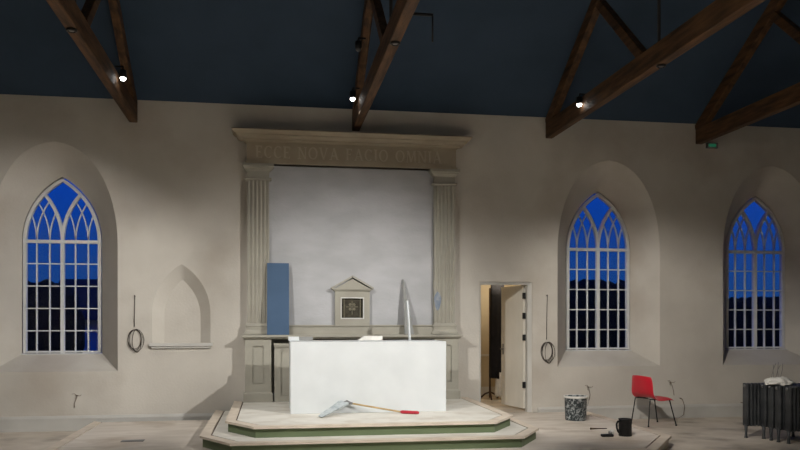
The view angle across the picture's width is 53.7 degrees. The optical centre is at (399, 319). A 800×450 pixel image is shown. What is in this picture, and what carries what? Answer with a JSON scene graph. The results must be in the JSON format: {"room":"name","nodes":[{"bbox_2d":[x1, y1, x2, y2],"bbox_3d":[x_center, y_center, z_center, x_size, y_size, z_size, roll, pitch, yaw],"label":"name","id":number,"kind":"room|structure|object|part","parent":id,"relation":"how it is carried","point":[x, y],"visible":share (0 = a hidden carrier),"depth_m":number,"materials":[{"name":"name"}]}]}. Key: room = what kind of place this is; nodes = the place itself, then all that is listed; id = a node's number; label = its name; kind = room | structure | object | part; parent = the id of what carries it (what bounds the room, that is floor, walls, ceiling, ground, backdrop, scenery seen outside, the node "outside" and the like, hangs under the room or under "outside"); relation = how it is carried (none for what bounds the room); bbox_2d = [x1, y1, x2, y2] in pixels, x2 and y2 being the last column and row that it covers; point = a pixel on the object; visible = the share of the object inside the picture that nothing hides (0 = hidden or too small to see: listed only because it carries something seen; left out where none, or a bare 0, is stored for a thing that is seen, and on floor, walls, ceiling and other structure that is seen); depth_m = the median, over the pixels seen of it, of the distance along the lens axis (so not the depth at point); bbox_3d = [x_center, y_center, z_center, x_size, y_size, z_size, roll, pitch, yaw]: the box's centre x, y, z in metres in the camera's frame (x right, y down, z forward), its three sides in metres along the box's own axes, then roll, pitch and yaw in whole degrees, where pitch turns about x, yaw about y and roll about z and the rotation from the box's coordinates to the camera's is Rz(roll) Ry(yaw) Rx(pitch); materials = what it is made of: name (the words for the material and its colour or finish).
{"room":"church interior","nodes":[
{"label":"church interior","id":0,"kind":"room"},
{"bbox_2d":[0,94,799,416],"bbox_3d":[0.929,-0.985,13.026,20.000,5.270,0.620,0,0,-9],"label":"wall","id":1,"kind":"structure","parent":0,"point":[166,190],"depth_m":12.71,"materials":[{"name":"paint"}]},
{"bbox_2d":[21,179,102,354],"bbox_3d":[-5.208,-0.812,12.204,1.200,2.735,0.100,0,0,-9],"label":"window","id":2,"kind":"structure","parent":1,"relation":"in","point":[62,226],"depth_m":12.16,"materials":[{"name":"paint"}]},
{"bbox_3d":[-5.208,0.535,12.204,1.200,0.040,0.100,0,0,-9],"label":"sill","id":3,"kind":"part","parent":2,"relation":"part of","materials":[{"name":"paint"}]},
{"bbox_2d":[46,0,136,122],"bbox_3d":[-2.862,-5.273,5.159,0.180,4.605,13.757,0,0,-10],"label":"roof truss","id":4,"kind":"object","parent":1,"relation":"attached to","point":[68,12],"visible":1,"depth_m":9.52,"materials":[{"name":"brown wood"}]},
{"bbox_2d":[66,27,76,32],"bbox_3d":[-3.353,-2.958,8.068,0.110,0.025,0.110,0,0,-9],"label":"recessed light","id":5,"kind":"object","parent":4,"relation":"attached to","point":[68,29],"visible":1,"depth_m":8.04,"materials":[{"name":"black metal"}]},
{"bbox_2d":[115,65,126,80],"bbox_3d":[-3.623,-3.203,10.253,0.145,0.196,0.089,0,0,-9],"label":"spotlight","id":6,"kind":"object","parent":4,"relation":"attached to","point":[122,72],"visible":1,"depth_m":10.23,"materials":[{"name":"black metal"}]},
{"bbox_2d":[0,413,212,432],"bbox_3d":[-5.859,1.538,11.595,6.140,0.225,0.034,0,0,-9],"label":"baseboard","id":7,"kind":"structure","parent":1,"relation":"attached to","point":[27,423],"depth_m":11.74,"materials":[{"name":"paint"}]},
{"bbox_2d":[128,295,143,352],"bbox_3d":[-3.975,0.059,11.890,0.243,0.868,0.056,0,0,-9],"label":"cable coil","id":8,"kind":"object","parent":1,"relation":"hanging from","point":[139,331],"visible":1,"depth_m":11.88,"materials":[{"name":"grey rubber"}]},
{"bbox_2d":[149,343,212,348],"bbox_3d":[-3.319,0.394,11.986,0.930,0.083,0.075,0,0,-9],"label":"niche shelf","id":9,"kind":"object","parent":1,"relation":"attached to","point":[152,345],"visible":1,"depth_m":11.96,"materials":[{"name":"paint"}]},
{"bbox_2d":[352,0,419,130],"bbox_3d":[0.396,-5.273,5.686,0.180,4.605,13.757,0,0,-9],"label":"roof truss","id":10,"kind":"object","parent":1,"relation":"attached to","point":[400,17],"visible":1,"depth_m":9.73,"materials":[{"name":"brown wood"}]},
{"bbox_2d":[350,87,359,100],"bbox_3d":[-0.657,-3.263,11.422,0.145,0.196,0.089,0,0,-9],"label":"spotlight","id":11,"kind":"object","parent":10,"relation":"attached to","point":[352,92],"visible":1,"depth_m":11.38,"materials":[{"name":"black metal"}]},
{"bbox_2d":[355,37,365,51],"bbox_3d":[-0.545,-3.783,10.852,0.145,0.196,0.089,0,0,-9],"label":"spotlight","id":12,"kind":"object","parent":10,"relation":"attached to","point":[358,44],"visible":1,"depth_m":10.82,"materials":[{"name":"black metal"}]},
{"bbox_3d":[-0.100,-4.336,8.747,0.037,2.212,0.037,0,0,-32],"label":"tie rod","id":13,"kind":"part","parent":10,"relation":"part of","materials":[{"name":"black metal"}]},
{"bbox_2d":[390,41,399,45],"bbox_3d":[-0.052,-2.958,8.450,0.110,0.025,0.110,0,0,-9],"label":"recessed light","id":14,"kind":"object","parent":10,"relation":"attached to","point":[393,43],"visible":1,"depth_m":8.42,"materials":[{"name":"black metal"}]},
{"bbox_2d":[413,12,432,41],"bbox_3d":[0.221,-2.943,7.937,0.234,0.285,0.031,0,0,-9],"label":"rod","id":15,"kind":"object","parent":10,"relation":"attached to","point":[415,13],"visible":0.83,"depth_m":7.93,"materials":[{"name":"black metal"}]},
{"bbox_2d":[479,282,531,411],"bbox_3d":[1.650,0.445,13.301,0.890,2.130,0.872,0,0,-9],"label":"door","id":16,"kind":"structure","parent":1,"relation":"in","point":[516,301],"depth_m":13.16,"materials":[{"name":"paint"}]},
{"bbox_2d":[541,295,554,362],"bbox_3d":[2.422,0.149,12.926,0.243,1.128,0.056,0,0,-9],"label":"cable coil","id":17,"kind":"object","parent":1,"relation":"hanging from","point":[551,344],"visible":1,"depth_m":12.92,"materials":[{"name":"grey rubber"}]},
{"bbox_2d":[565,193,631,350],"bbox_3d":[3.400,-0.812,13.598,1.200,2.735,0.100,0,0,-9],"label":"window","id":18,"kind":"structure","parent":1,"relation":"in","point":[597,235],"depth_m":13.57,"materials":[{"name":"white wood"}]},
{"bbox_3d":[3.400,0.535,13.598,1.200,0.040,0.100,0,0,-9],"label":"sill","id":19,"kind":"part","parent":18,"relation":"part of","materials":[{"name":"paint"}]},
{"bbox_2d":[538,403,742,418],"bbox_3d":[6.554,1.538,13.606,8.710,0.225,0.034,0,0,-9],"label":"baseboard","id":20,"kind":"structure","parent":1,"relation":"attached to","point":[735,409],"depth_m":13.26,"materials":[{"name":"paint"}]},
{"bbox_2d":[545,0,764,138],"bbox_3d":[3.530,-5.273,6.194,0.180,4.605,13.757,0,0,-9],"label":"roof truss","id":21,"kind":"object","parent":1,"relation":"attached to","point":[717,15],"visible":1,"depth_m":9.97,"materials":[{"name":"brown wood"}]},
{"bbox_2d":[576,93,585,106],"bbox_3d":[2.604,-3.163,11.363,0.145,0.196,0.089,0,0,-9],"label":"spotlight","id":22,"kind":"object","parent":21,"relation":"attached to","point":[579,98],"visible":0.99,"depth_m":11.33,"materials":[{"name":"black metal"}]},
{"bbox_3d":[3.034,-4.336,9.254,0.037,2.212,0.037,0,0,13],"label":"tie rod","id":23,"kind":"part","parent":21,"relation":"part of","materials":[{"name":"black metal"}]},
{"bbox_2d":[656,64,665,67],"bbox_3d":[3.042,-2.958,9.205,0.110,0.025,0.110,0,0,-9],"label":"recessed light","id":24,"kind":"object","parent":21,"relation":"attached to","point":[657,65],"visible":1,"depth_m":9.18,"materials":[{"name":"black metal"}]},
{"bbox_2d":[706,143,717,148],"bbox_3d":[5.287,-2.955,13.390,0.200,0.090,0.056,0,0,-9],"label":"exit light","id":25,"kind":"object","parent":1,"relation":"attached to","point":[708,145],"visible":1,"depth_m":13.37,"materials":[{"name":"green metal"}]},
{"bbox_2d":[695,0,799,143],"bbox_3d":[6.141,-5.273,6.617,0.180,4.605,13.757,0,0,-9],"label":"roof truss","id":26,"kind":"object","parent":1,"relation":"attached to","point":[706,130],"visible":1,"depth_m":11.84,"materials":[{"name":"brown wood"}]},
{"bbox_2d":[725,197,786,349],"bbox_3d":[6.312,-0.812,14.070,1.200,2.735,0.100,0,0,-9],"label":"window","id":27,"kind":"structure","parent":1,"relation":"in","point":[753,236],"depth_m":14.04,"materials":[{"name":"white wood"}]},
{"bbox_3d":[6.312,0.535,14.070,1.200,0.040,0.100,0,0,-9],"label":"sill","id":28,"kind":"part","parent":27,"relation":"part of","materials":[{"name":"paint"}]},
{"bbox_2d":[0,0,799,127],"bbox_3d":[2.074,-5.578,5.958,20.400,4.516,13.700,0,0,-9],"label":"ceiling","id":29,"kind":"structure","parent":0,"point":[484,57],"depth_m":11.60,"materials":[{"name":"blue paint"}]},
{"bbox_2d":[0,417,799,449],"bbox_3d":[2.049,1.750,6.116,20.600,0.200,14.620,0,0,-9],"label":"floor","id":30,"kind":"structure","parent":0,"point":[707,433],"depth_m":11.10,"materials":[{"name":"beige wood"}]},
{"bbox_2d":[44,412,670,449],"bbox_3d":[-0.428,1.580,10.552,7.770,0.140,3.770,0,0,-9],"label":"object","id":31,"kind":"structure","parent":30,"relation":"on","point":[555,432],"depth_m":10.24,"materials":[{"name":"brown wood"}]},
{"bbox_2d":[121,439,144,441],"bbox_3d":[-3.330,1.507,9.845,0.260,0.006,0.176,0,0,-9],"label":"socket","id":32,"kind":"object","parent":31,"relation":"on","point":[139,440],"visible":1,"depth_m":9.86,"materials":[{"name":"grey metal"}]},
{"bbox_2d":[200,410,538,449],"bbox_3d":[-0.473,1.442,10.738,4.200,0.135,3.390,0,0,-9],"label":"step","id":33,"kind":"structure","parent":31,"relation":"on","point":[215,435],"depth_m":9.20,"materials":[{"name":"green paint"}]},
{"bbox_2d":[225,397,512,437],"bbox_3d":[-0.485,1.308,10.908,3.670,0.135,3.050,0,0,-9],"label":"platform","id":34,"kind":"object","parent":33,"relation":"on","point":[273,419],"visible":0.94,"depth_m":9.65,"materials":[{"name":"green paint"}]},
{"bbox_2d":[232,127,472,402],"bbox_3d":[-0.717,-0.820,12.245,3.690,4.120,0.395,0,0,-9],"label":"altarpiece","id":35,"kind":"object","parent":34,"relation":"on","point":[378,209],"visible":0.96,"depth_m":12.33,"materials":[{"name":"paint"}]},
{"bbox_2d":[267,263,288,334],"bbox_3d":[-1.852,-0.322,11.997,0.330,1.094,0.151,0,0,-9],"label":"board","id":36,"kind":"object","parent":35,"relation":"on","point":[277,273],"visible":1,"depth_m":11.99,"materials":[{"name":"blue wood"}]},
{"bbox_3d":[-0.745,-1.125,12.416,2.600,2.550,0.050,0,0,-9],"label":"panel","id":37,"kind":"part","parent":35,"relation":"part of","materials":[{"name":"paint"}]},
{"bbox_3d":[-0.732,-2.565,12.337,3.320,0.370,0.210,0,0,-9],"label":"frieze moulding","id":38,"kind":"part","parent":35,"relation":"part of","materials":[{"name":"beige wood"}]},
{"bbox_2d":[241,334,462,338],"bbox_3d":[-0.720,0.258,12.265,3.410,0.065,0.355,0,0,-9],"label":"shelf","id":39,"kind":"object","parent":35,"relation":"attached to","point":[246,336],"depth_m":12.16,"materials":[{"name":"paint"}]},
{"bbox_2d":[331,275,373,324],"bbox_3d":[-0.745,-0.308,12.322,0.673,0.766,0.130,0,0,-9],"label":"tabernacle","id":40,"kind":"object","parent":35,"relation":"on","point":[352,298],"visible":1,"depth_m":12.31,"materials":[{"name":"paint"}]},
{"bbox_3d":[-0.751,-0.185,12.362,0.330,0.320,0.030,0,0,-9],"label":"door","id":41,"kind":"part","parent":40,"relation":"part of","materials":[{"name":"brown metal"}]},
{"bbox_3d":[-0.745,-0.585,12.322,0.673,0.213,0.130,0,0,-9],"label":"raking cornice","id":42,"kind":"part","parent":40,"relation":"part of","materials":[{"name":"paint"}]},
{"bbox_3d":[-0.745,-0.185,12.322,0.365,0.336,0.070,0,0,-9],"label":"frame","id":43,"kind":"part","parent":40,"relation":"part of","materials":[{"name":"white paint"}]},
{"bbox_3d":[-0.717,-2.795,12.245,3.690,0.170,0.395,0,0,-9],"label":"cornice","id":44,"kind":"part","parent":35,"relation":"part of","materials":[{"name":"beige wood"}]},
{"bbox_2d":[402,279,413,334],"bbox_3d":[0.126,-0.210,12.373,0.145,0.874,0.260,0,0,-9],"label":"batten","id":45,"kind":"object","parent":35,"relation":"on","point":[404,290],"visible":0.79,"depth_m":12.32,"materials":[{"name":"grey wood"}]},
{"bbox_2d":[289,340,445,413],"bbox_3d":[-0.472,0.765,10.986,2.100,0.950,0.800,0,0,-9],"label":"altar","id":46,"kind":"object","parent":34,"relation":"on","point":[410,375],"visible":0.9,"depth_m":10.59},
{"bbox_2d":[288,337,298,340],"bbox_3d":[-1.501,0.262,11.143,0.150,0.055,0.100,0,0,-9],"label":"white offcut","id":47,"kind":"object","parent":46,"relation":"on","point":[289,338],"visible":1,"depth_m":11.10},
{"bbox_2d":[299,337,312,340],"bbox_3d":[-1.328,0.264,11.171,0.190,0.050,0.100,0,0,-9],"label":"grey offcut","id":48,"kind":"object","parent":46,"relation":"on","point":[300,338],"visible":1,"depth_m":11.12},
{"bbox_2d":[358,336,382,339],"bbox_3d":[-0.429,0.259,11.317,0.349,0.060,0.100,0,0,-9],"label":"board offcut","id":49,"kind":"object","parent":46,"relation":"on","point":[363,337],"visible":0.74,"depth_m":11.27,"materials":[{"name":"white wood"}]},
{"bbox_2d":[406,301,410,339],"bbox_3d":[0.120,0.005,11.426,0.062,0.570,0.100,0,0,-9],"label":"batten","id":50,"kind":"object","parent":46,"relation":"on","point":[407,304],"visible":0.86,"depth_m":11.38,"materials":[{"name":"white wood"}]},
{"bbox_2d":[318,400,418,416],"bbox_3d":[-0.445,1.151,10.384,1.344,0.179,0.420,0,0,-17],"label":"scraper","id":51,"kind":"object","parent":34,"relation":"on","point":[340,404],"visible":1,"depth_m":10.39,"materials":[{"name":"grey metal"}]},
{"bbox_3d":[-0.332,1.157,10.459,0.682,0.128,0.023,0,0,7],"label":"handle","id":52,"kind":"part","parent":51,"relation":"part of","materials":[{"name":"brown wood"}]},
{"bbox_3d":[-0.497,1.252,10.978,3.384,0.024,2.907,0,0,-9],"label":"floor panel","id":53,"kind":"part","parent":34,"relation":"part of","materials":[{"name":"beige wood"}]},
{"bbox_2d":[563,394,588,420],"bbox_3d":[2.658,1.326,11.922,0.364,0.368,0.395,0,0,-9],"label":"tub","id":54,"kind":"object","parent":31,"relation":"on","point":[576,405],"visible":1,"depth_m":11.80,"materials":[{"name":"white paint"}]},
{"bbox_2d":[601,431,613,436],"bbox_3d":[2.680,1.475,10.220,0.160,0.070,0.070,0,0,-9],"label":"tool","id":55,"kind":"object","parent":31,"relation":"on","point":[609,434],"visible":1,"depth_m":10.19,"materials":[{"name":"black metal"}]},
{"bbox_2d":[616,418,631,436],"bbox_3d":[2.915,1.397,10.305,0.217,0.225,0.176,0,0,9],"label":"jug","id":56,"kind":"object","parent":31,"relation":"on","point":[623,425],"visible":1,"depth_m":10.24,"materials":[{"name":"ceramic"}]},
{"bbox_3d":[2.833,1.395,10.256,0.079,0.182,0.027,0,0,-24],"label":"handle","id":57,"kind":"part","parent":56,"relation":"part of","materials":[{"name":"black ceramic"}]},
{"bbox_2d":[632,375,676,426],"bbox_3d":[3.989,1.259,12.458,0.540,0.782,0.576,0,0,-18],"label":"plastic chair","id":58,"kind":"object","parent":30,"relation":"on","point":[642,386],"visible":1,"depth_m":12.32,"materials":[{"name":"red plastic"}]},
{"bbox_3d":[3.848,1.440,12.190,0.027,0.419,0.088,0,0,43],"label":"leg","id":59,"kind":"part","parent":58,"relation":"part of","materials":[{"name":"black metal"}]},
{"bbox_3d":[4.255,1.440,12.319,0.127,0.420,0.026,0,0,5],"label":"leg","id":60,"kind":"part","parent":58,"relation":"part of","materials":[{"name":"black metal"}]},
{"bbox_2d":[743,383,794,437],"bbox_3d":[5.207,1.268,11.136,0.791,0.765,0.116,0,0,-9],"label":"radiator","id":61,"kind":"object","parent":30,"relation":"on","point":[751,391],"visible":0.38,"depth_m":11.05,"materials":[{"name":"metal"}]},
{"bbox_2d":[760,383,799,438],"bbox_3d":[5.407,1.268,11.026,0.791,0.765,0.116,0,0,-9],"label":"radiator","id":62,"kind":"object","parent":30,"relation":"on","point":[763,388],"visible":0.2,"depth_m":10.95,"materials":[{"name":"grey metal"}]},
{"bbox_2d":[768,384,799,440],"bbox_3d":[5.444,1.268,10.890,0.791,0.765,0.116,0,0,-9],"label":"radiator","id":63,"kind":"object","parent":30,"relation":"on","point":[771,388],"visible":0.19,"depth_m":10.81,"materials":[{"name":"grey metal"}]},
{"bbox_2d":[764,376,794,384],"bbox_3d":[5.199,0.829,10.823,0.421,0.121,0.278,0,0,-9],"label":"crumpled cloth","id":64,"kind":"object","parent":63,"relation":"on","point":[782,380],"visible":1,"depth_m":10.73,"materials":[{"name":"white fabric"}]},
{"bbox_2d":[775,385,799,441],"bbox_3d":[5.470,1.268,10.733,0.791,0.765,0.116,0,0,-9],"label":"radiator","id":65,"kind":"object","parent":30,"relation":"on","point":[779,389],"visible":0.44,"depth_m":10.64,"materials":[{"name":"grey metal"}]},
{"bbox_2d":[785,386,799,443],"bbox_3d":[5.538,1.268,10.592,0.791,0.765,0.116,0,0,-9],"label":"radiator","id":66,"kind":"object","parent":30,"relation":"on","point":[792,393],"visible":1,"depth_m":10.50,"materials":[{"name":"grey metal"}]},
{"bbox_2d":[481,285,520,386],"bbox_3d":[1.365,0.205,14.717,2.400,2.610,2.580,0,0,-9],"label":"wall","id":67,"kind":"structure","parent":0,"point":[484,288],"depth_m":15.98,"materials":[{"name":"beige paint"}]},
{"bbox_2d":[481,354,494,394],"bbox_3d":[1.177,1.100,15.877,2.200,0.820,0.030,0,0,-9],"label":"trim","id":68,"kind":"structure","parent":67,"relation":"attached to","point":[483,389],"depth_m":15.96,"materials":[{"name":"white paint"}]},
{"bbox_2d":[481,395,537,412],"bbox_3d":[1.416,1.580,14.402,2.400,0.140,3.220,0,0,-9],"label":"floor","id":69,"kind":"structure","parent":0,"point":[495,402],"depth_m":13.95,"materials":[{"name":"beige wood"}]},
{"bbox_2d":[481,288,498,399],"bbox_3d":[1.732,0.449,15.023,0.367,2.117,0.343,0,0,-9],"label":"coat stand","id":70,"kind":"object","parent":69,"relation":"on","point":[489,392],"visible":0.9,"depth_m":15.04,"materials":[{"name":"black metal"}]},
{"bbox_3d":[1.715,0.435,15.058,0.037,2.090,0.037,0,0,-32],"label":"post","id":71,"kind":"part","parent":70,"relation":"part of","materials":[{"name":"black metal"}]},
{"bbox_2d":[489,285,503,397],"bbox_3d":[1.851,0.390,14.967,0.324,2.160,0.193,0,0,-9],"label":"garment","id":72,"kind":"object","parent":70,"relation":"hanging from","point":[495,296],"visible":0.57,"depth_m":14.90,"materials":[{"name":"fabric"}]},
{"label":"outside","id":73,"kind":"structure","parent":0,"visible":0},
{"bbox_3d":[-1.899,1.800,42.999,90.000,0.200,59.300,0,0,-9],"label":"floor","id":74,"kind":"structure","parent":73,"visible":0},
{"bbox_2d":[28,279,84,350],"bbox_3d":[-11.150,0.337,20.386,5.753,2.904,1.073,0,0,-9],"label":"hedge","id":75,"kind":"object","parent":74,"relation":"on","point":[43,292],"visible":0.3,"depth_m":20.34,"materials":[{"name":"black plant"}]},
{"bbox_2d":[59,279,101,352],"bbox_3d":[-8.515,0.200,25.365,4.500,3.000,5.600,0,0,-9],"label":"house","id":76,"kind":"structure","parent":74,"relation":"on","point":[82,292],"depth_m":23.36,"materials":[{"name":"stone"}]},
{"bbox_2d":[566,279,625,349],"bbox_3d":[6.723,0.226,25.300,6.632,3.084,1.074,0,0,-9],"label":"hedge","id":77,"kind":"object","parent":74,"relation":"on","point":[582,283],"visible":0.2,"depth_m":24.79,"materials":[{"name":"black plant"}]},
{"bbox_2d":[725,296,778,348],"bbox_3d":[14.379,0.477,26.543,8.160,2.562,1.092,0,0,-9],"label":"hedge","id":78,"kind":"object","parent":74,"relation":"on","point":[768,300],"visible":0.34,"depth_m":25.64,"materials":[{"name":"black plant"}]}
]}

